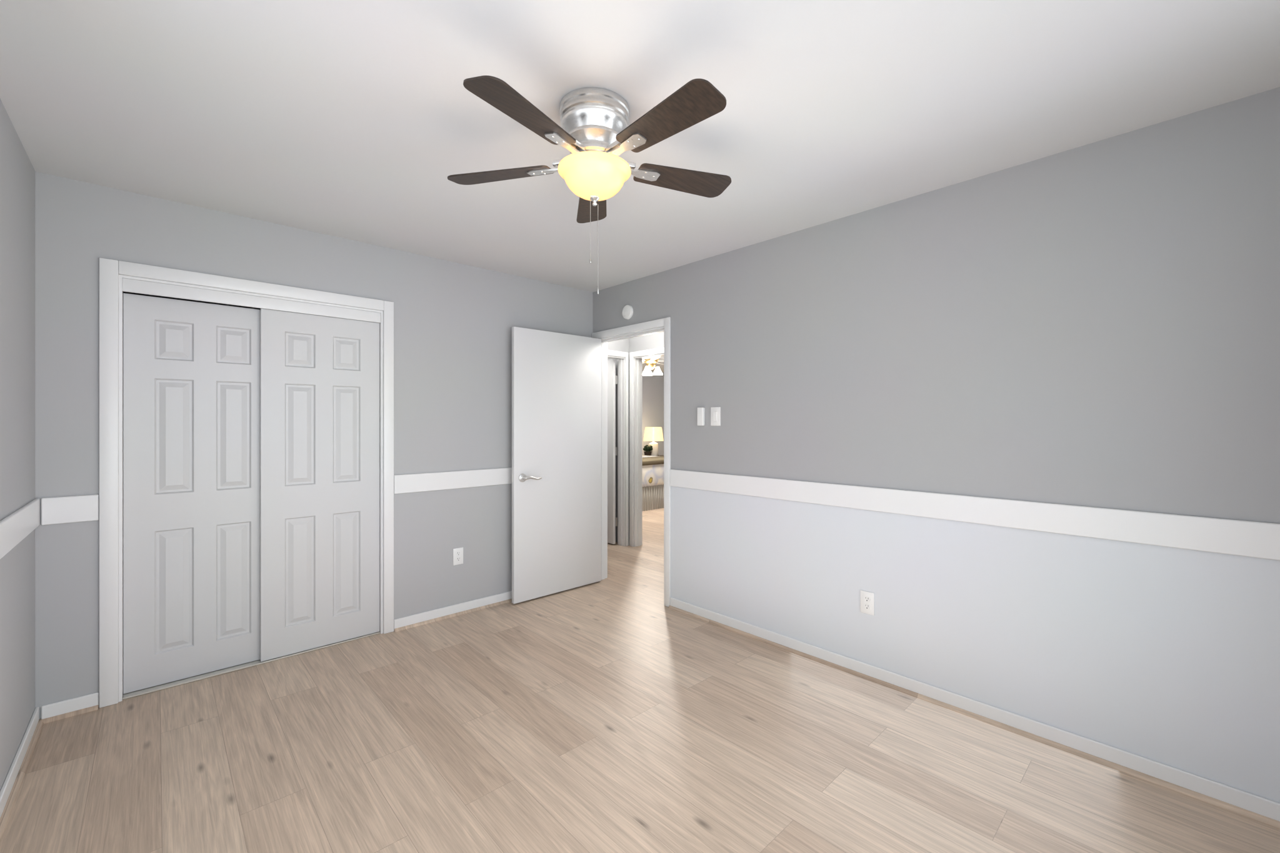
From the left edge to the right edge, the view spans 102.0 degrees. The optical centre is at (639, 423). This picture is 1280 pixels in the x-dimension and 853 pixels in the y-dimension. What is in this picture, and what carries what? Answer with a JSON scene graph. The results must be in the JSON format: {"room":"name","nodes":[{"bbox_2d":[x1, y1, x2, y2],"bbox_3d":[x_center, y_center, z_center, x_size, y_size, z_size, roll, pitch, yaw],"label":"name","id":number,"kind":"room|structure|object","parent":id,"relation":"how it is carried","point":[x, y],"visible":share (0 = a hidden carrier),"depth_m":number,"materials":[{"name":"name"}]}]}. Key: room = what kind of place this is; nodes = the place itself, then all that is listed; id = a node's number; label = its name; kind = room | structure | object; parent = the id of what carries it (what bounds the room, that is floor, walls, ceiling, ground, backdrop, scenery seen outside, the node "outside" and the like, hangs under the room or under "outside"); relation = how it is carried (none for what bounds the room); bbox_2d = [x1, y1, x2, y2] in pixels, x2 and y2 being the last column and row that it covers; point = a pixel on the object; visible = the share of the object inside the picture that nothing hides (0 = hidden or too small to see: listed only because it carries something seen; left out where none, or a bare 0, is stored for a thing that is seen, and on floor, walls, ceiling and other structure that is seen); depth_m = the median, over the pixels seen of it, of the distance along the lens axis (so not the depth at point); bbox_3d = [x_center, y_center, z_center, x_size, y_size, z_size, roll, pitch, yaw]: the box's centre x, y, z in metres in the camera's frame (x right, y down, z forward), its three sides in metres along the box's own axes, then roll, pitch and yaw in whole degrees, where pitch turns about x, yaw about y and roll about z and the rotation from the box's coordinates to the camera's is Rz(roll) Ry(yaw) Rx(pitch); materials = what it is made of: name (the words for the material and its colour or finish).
{"room":"empty bedroom","nodes":[
{"label":"empty bedroom","id":0,"kind":"room"},
{"bbox_2d":[0,98,34,790],"bbox_3d":[-1.296,0.108,0.736,0.110,2.440,4.370,0,0,-43],"label":"wall","id":1,"kind":"structure","parent":0,"point":[17,171],"depth_m":1.97,"materials":[{"name":"grey paint"}]},
{"bbox_2d":[0,498,39,559],"bbox_3d":[-1.257,0.393,0.785,0.014,0.120,4.132,0,0,-43],"label":"chair rail","id":2,"kind":"object","parent":1,"relation":"attached to","point":[15,527],"visible":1,"depth_m":1.94,"materials":[{"name":"white wood"}]},
{"bbox_2d":[0,706,43,840],"bbox_3d":[-1.252,1.292,0.789,0.028,0.072,4.132,0,0,-43],"label":"baseboard","id":3,"kind":"structure","parent":1,"relation":"attached to","point":[10,789],"depth_m":1.93,"materials":[{"name":"wood"}]},
{"bbox_2d":[35,171,592,718],"bbox_3d":[-1.574,0.108,3.390,3.106,2.440,0.110,0,0,-43],"label":"wall","id":4,"kind":"structure","parent":0,"point":[454,322],"depth_m":2.89,"materials":[{"name":"grey paint"}]},
{"bbox_2d":[41,494,98,525],"bbox_3d":[-2.589,0.393,2.357,0.176,0.120,0.014,0,0,-43],"label":"chair rail","id":5,"kind":"object","parent":4,"relation":"attached to","point":[67,509],"visible":1,"depth_m":2.35,"materials":[{"name":"white wood"}]},
{"bbox_2d":[41,692,98,723],"bbox_3d":[-2.585,1.292,2.352,0.176,0.072,0.028,0,0,-43],"label":"baseboard","id":6,"kind":"structure","parent":4,"relation":"attached to","point":[70,707],"depth_m":2.35,"materials":[{"name":"wood"}]},
{"bbox_2d":[123,293,259,694],"bbox_3d":[-2.301,0.343,2.741,0.610,1.950,0.034,0,0,-43],"label":"closet door","id":7,"kind":"structure","parent":4,"relation":"in","point":[191,370],"depth_m":2.69,"materials":[{"name":"white wood"}]},
{"bbox_2d":[98,257,393,708],"bbox_3d":[-2.047,0.279,2.861,1.302,2.099,0.017,0,0,-43],"label":"trim","id":8,"kind":"structure","parent":4,"relation":"attached to","point":[109,270],"depth_m":2.44,"materials":[{"name":"white wood"}]},
{"bbox_2d":[123,291,373,322],"bbox_3d":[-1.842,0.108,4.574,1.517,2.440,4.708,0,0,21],"label":"door track","id":9,"kind":"object","parent":4,"relation":"in","point":[125,292],"depth_m":3.21,"materials":[{"name":"grey metal"}]},
{"bbox_2d":[260,308,379,661],"bbox_3d":[-1.881,0.343,3.081,0.610,1.950,0.034,0,0,-43],"label":"closet door","id":10,"kind":"structure","parent":4,"relation":"in","point":[319,375],"depth_m":3.04,"materials":[{"name":"white wood"}]},
{"bbox_2d":[393,590,511,631],"bbox_3d":[-0.986,1.292,3.845,1.588,0.072,0.028,0,0,-43],"label":"baseboard","id":11,"kind":"structure","parent":4,"relation":"attached to","point":[406,622],"depth_m":3.55,"materials":[{"name":"wood"}]},
{"bbox_2d":[393,467,511,494],"bbox_3d":[-0.991,0.393,3.850,1.588,0.120,0.014,0,0,-43],"label":"chair rail","id":12,"kind":"object","parent":4,"relation":"attached to","point":[442,480],"visible":0.58,"depth_m":3.55,"materials":[{"name":"white wood"}]},
{"bbox_2d":[453,547,463,565],"bbox_3d":[-1.262,0.926,3.600,0.072,0.116,0.008,0,0,-43],"label":"outlet","id":13,"kind":"object","parent":4,"relation":"attached to","point":[457,552],"visible":1,"depth_m":3.60,"materials":[{"name":"white plastic"}]},
{"bbox_2d":[607,338,628,546],"bbox_3d":[-0.497,0.108,5.354,0.930,2.440,0.110,0,0,-43],"label":"wall","id":14,"kind":"structure","parent":0,"point":[622,345],"depth_m":5.61,"materials":[{"name":"white paint"}]},
{"bbox_2d":[607,359,617,544],"bbox_3d":[-0.528,0.312,5.917,0.053,2.008,0.772,0,0,-43],"label":"door","id":15,"kind":"structure","parent":14,"relation":"in","point":[612,378],"depth_m":5.65,"materials":[{"name":"white wood"}]},
{"bbox_2d":[607,347,663,546],"bbox_3d":[-0.115,0.282,4.987,0.872,2.092,0.947,0,0,-43],"label":"door frame","id":16,"kind":"structure","parent":14,"relation":"attached to","point":[658,350],"depth_m":5.58,"materials":[{"name":"white wood"}]},
{"bbox_2d":[607,331,663,546],"bbox_3d":[1.064,0.108,4.444,0.110,2.440,6.350,0,0,-43],"label":"wall","id":17,"kind":"structure","parent":0,"point":[654,340],"depth_m":5.59,"materials":[{"name":"white paint"}]},
{"bbox_2d":[0,0,1279,372],"bbox_3d":[0.627,-1.162,5.575,9.526,0.100,8.820,0,0,-43],"label":"ceiling","id":18,"kind":"structure","parent":0,"point":[348,119],"depth_m":1.77,"materials":[{"name":"white paint"}]},
{"bbox_2d":[447,75,731,294],"bbox_3d":[-0.135,-0.784,1.807,1.071,0.655,1.025,0,0,-43],"label":"ceiling fan","id":19,"kind":"object","parent":18,"relation":"hanging from","point":[595,129],"depth_m":1.74,"materials":[{"name":"brown wood"}]},
{"bbox_2d":[642,356,663,375],"bbox_3d":[0.122,-0.907,7.532,1.260,0.410,1.212,0,0,-43],"label":"fan","id":20,"kind":"object","parent":18,"relation":"attached to","point":[650,363],"visible":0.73,"depth_m":7.44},
{"bbox_2d":[0,508,1279,852],"bbox_3d":[0.627,1.378,5.575,9.526,0.100,8.820,0,0,-43],"label":"floor","id":21,"kind":"structure","parent":0,"point":[603,716],"depth_m":2.07,"materials":[{"name":"laminate"}]},
{"bbox_2d":[642,455,663,511],"bbox_3d":[-0.329,0.878,8.435,2.120,0.900,1.515,0,0,-43],"label":"bed","id":22,"kind":"object","parent":21,"relation":"on","point":[652,466],"visible":0.12,"depth_m":7.94,"materials":[{"name":"beige fabric"}]},
{"bbox_3d":[0.230,0.993,10.399,0.620,0.670,0.457,0,0,-43],"label":"nightstand","id":23,"kind":"object","parent":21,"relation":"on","visible":0},
{"bbox_2d":[643,445,653,455],"bbox_3d":[0.157,0.543,10.187,0.185,0.229,0.174,0,0,-43],"label":"potted plant","id":24,"kind":"object","parent":23,"relation":"on","point":[647,449],"visible":1,"depth_m":10.14,"materials":[{"name":"green plant"}]},
{"bbox_2d":[643,426,663,456],"bbox_3d":[0.272,0.370,10.443,0.410,0.575,0.410,0,0,-43],"label":"table lamp","id":25,"kind":"object","parent":23,"relation":"on","point":[651,434],"visible":0.88,"depth_m":10.31,"materials":[{"name":"fabric"}]},
{"bbox_2d":[642,370,663,455],"bbox_3d":[2.182,0.108,7.027,5.270,2.440,8.820,0,0,-43],"label":"wall","id":26,"kind":"structure","parent":0,"point":[652,385],"depth_m":11.14,"materials":[{"name":"grey paint"}]},
{"bbox_2d":[592,86,1279,803],"bbox_3d":[0.778,0.108,3.227,0.110,2.440,4.960,0,0,-43],"label":"wall","id":27,"kind":"structure","parent":0,"point":[1096,324],"depth_m":2.22,"materials":[{"name":"grey paint"}]},
{"bbox_2d":[511,326,601,603],"bbox_3d":[-0.630,0.307,4.059,0.817,2.018,0.165,0,0,-43],"label":"entry door","id":28,"kind":"structure","parent":27,"relation":"in","point":[556,377],"depth_m":4.01,"materials":[{"name":"white wood"}]},
{"bbox_2d":[606,342,607,577],"bbox_3d":[-0.007,0.282,4.159,0.016,2.092,0.927,0,0,-43],"label":"door frame","id":29,"kind":"structure","parent":27,"relation":"attached to","point":[607,342],"depth_m":4.46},
{"bbox_2d":[621,305,633,319],"bbox_3d":[-0.100,-0.872,4.069,0.025,0.112,0.112,0,0,-43],"label":"smoke detector","id":30,"kind":"object","parent":27,"relation":"attached to","point":[627,310],"visible":1,"depth_m":4.05,"materials":[{"name":"white plastic"}]},
{"bbox_2d":[591,316,670,606],"bbox_3d":[-0.095,0.282,4.069,0.016,2.092,0.915,0,0,-43],"label":"door frame","id":31,"kind":"structure","parent":27,"relation":"attached to","point":[665,322],"depth_m":3.75,"materials":[{"name":"white wood"}]},
{"bbox_2d":[697,407,704,425],"bbox_3d":[0.414,-0.044,3.518,0.025,0.124,0.052,0,0,-43],"label":"light switch","id":32,"kind":"object","parent":27,"relation":"attached to","point":[700,410],"visible":1,"depth_m":3.50,"materials":[{"name":"white plastic"}]},
{"bbox_2d":[710,406,720,425],"bbox_3d":[0.499,-0.044,3.435,0.014,0.124,0.080,0,0,-43],"label":"light switch","id":33,"kind":"object","parent":27,"relation":"attached to","point":[715,411],"visible":1,"depth_m":3.43,"materials":[{"name":"white plastic"}]},
{"bbox_2d":[860,590,874,615],"bbox_3d":[1.186,0.938,2.704,0.008,0.116,0.072,0,0,-43],"label":"outlet","id":34,"kind":"object","parent":27,"relation":"attached to","point":[867,598],"visible":1,"depth_m":2.70,"materials":[{"name":"white plastic"}]},
{"bbox_2d":[668,597,1279,828],"bbox_3d":[1.311,1.292,2.555,0.028,0.072,3.214,0,0,-43],"label":"baseboard","id":35,"kind":"structure","parent":27,"relation":"attached to","point":[1266,811],"depth_m":2.19,"materials":[{"name":"wood"}]},
{"bbox_2d":[670,469,1279,560],"bbox_3d":[1.316,0.393,2.560,0.014,0.120,3.214,0,0,-43],"label":"chair rail","id":36,"kind":"object","parent":27,"relation":"attached to","point":[1237,537],"visible":1,"depth_m":2.19,"materials":[{"name":"white wood"}]}
]}

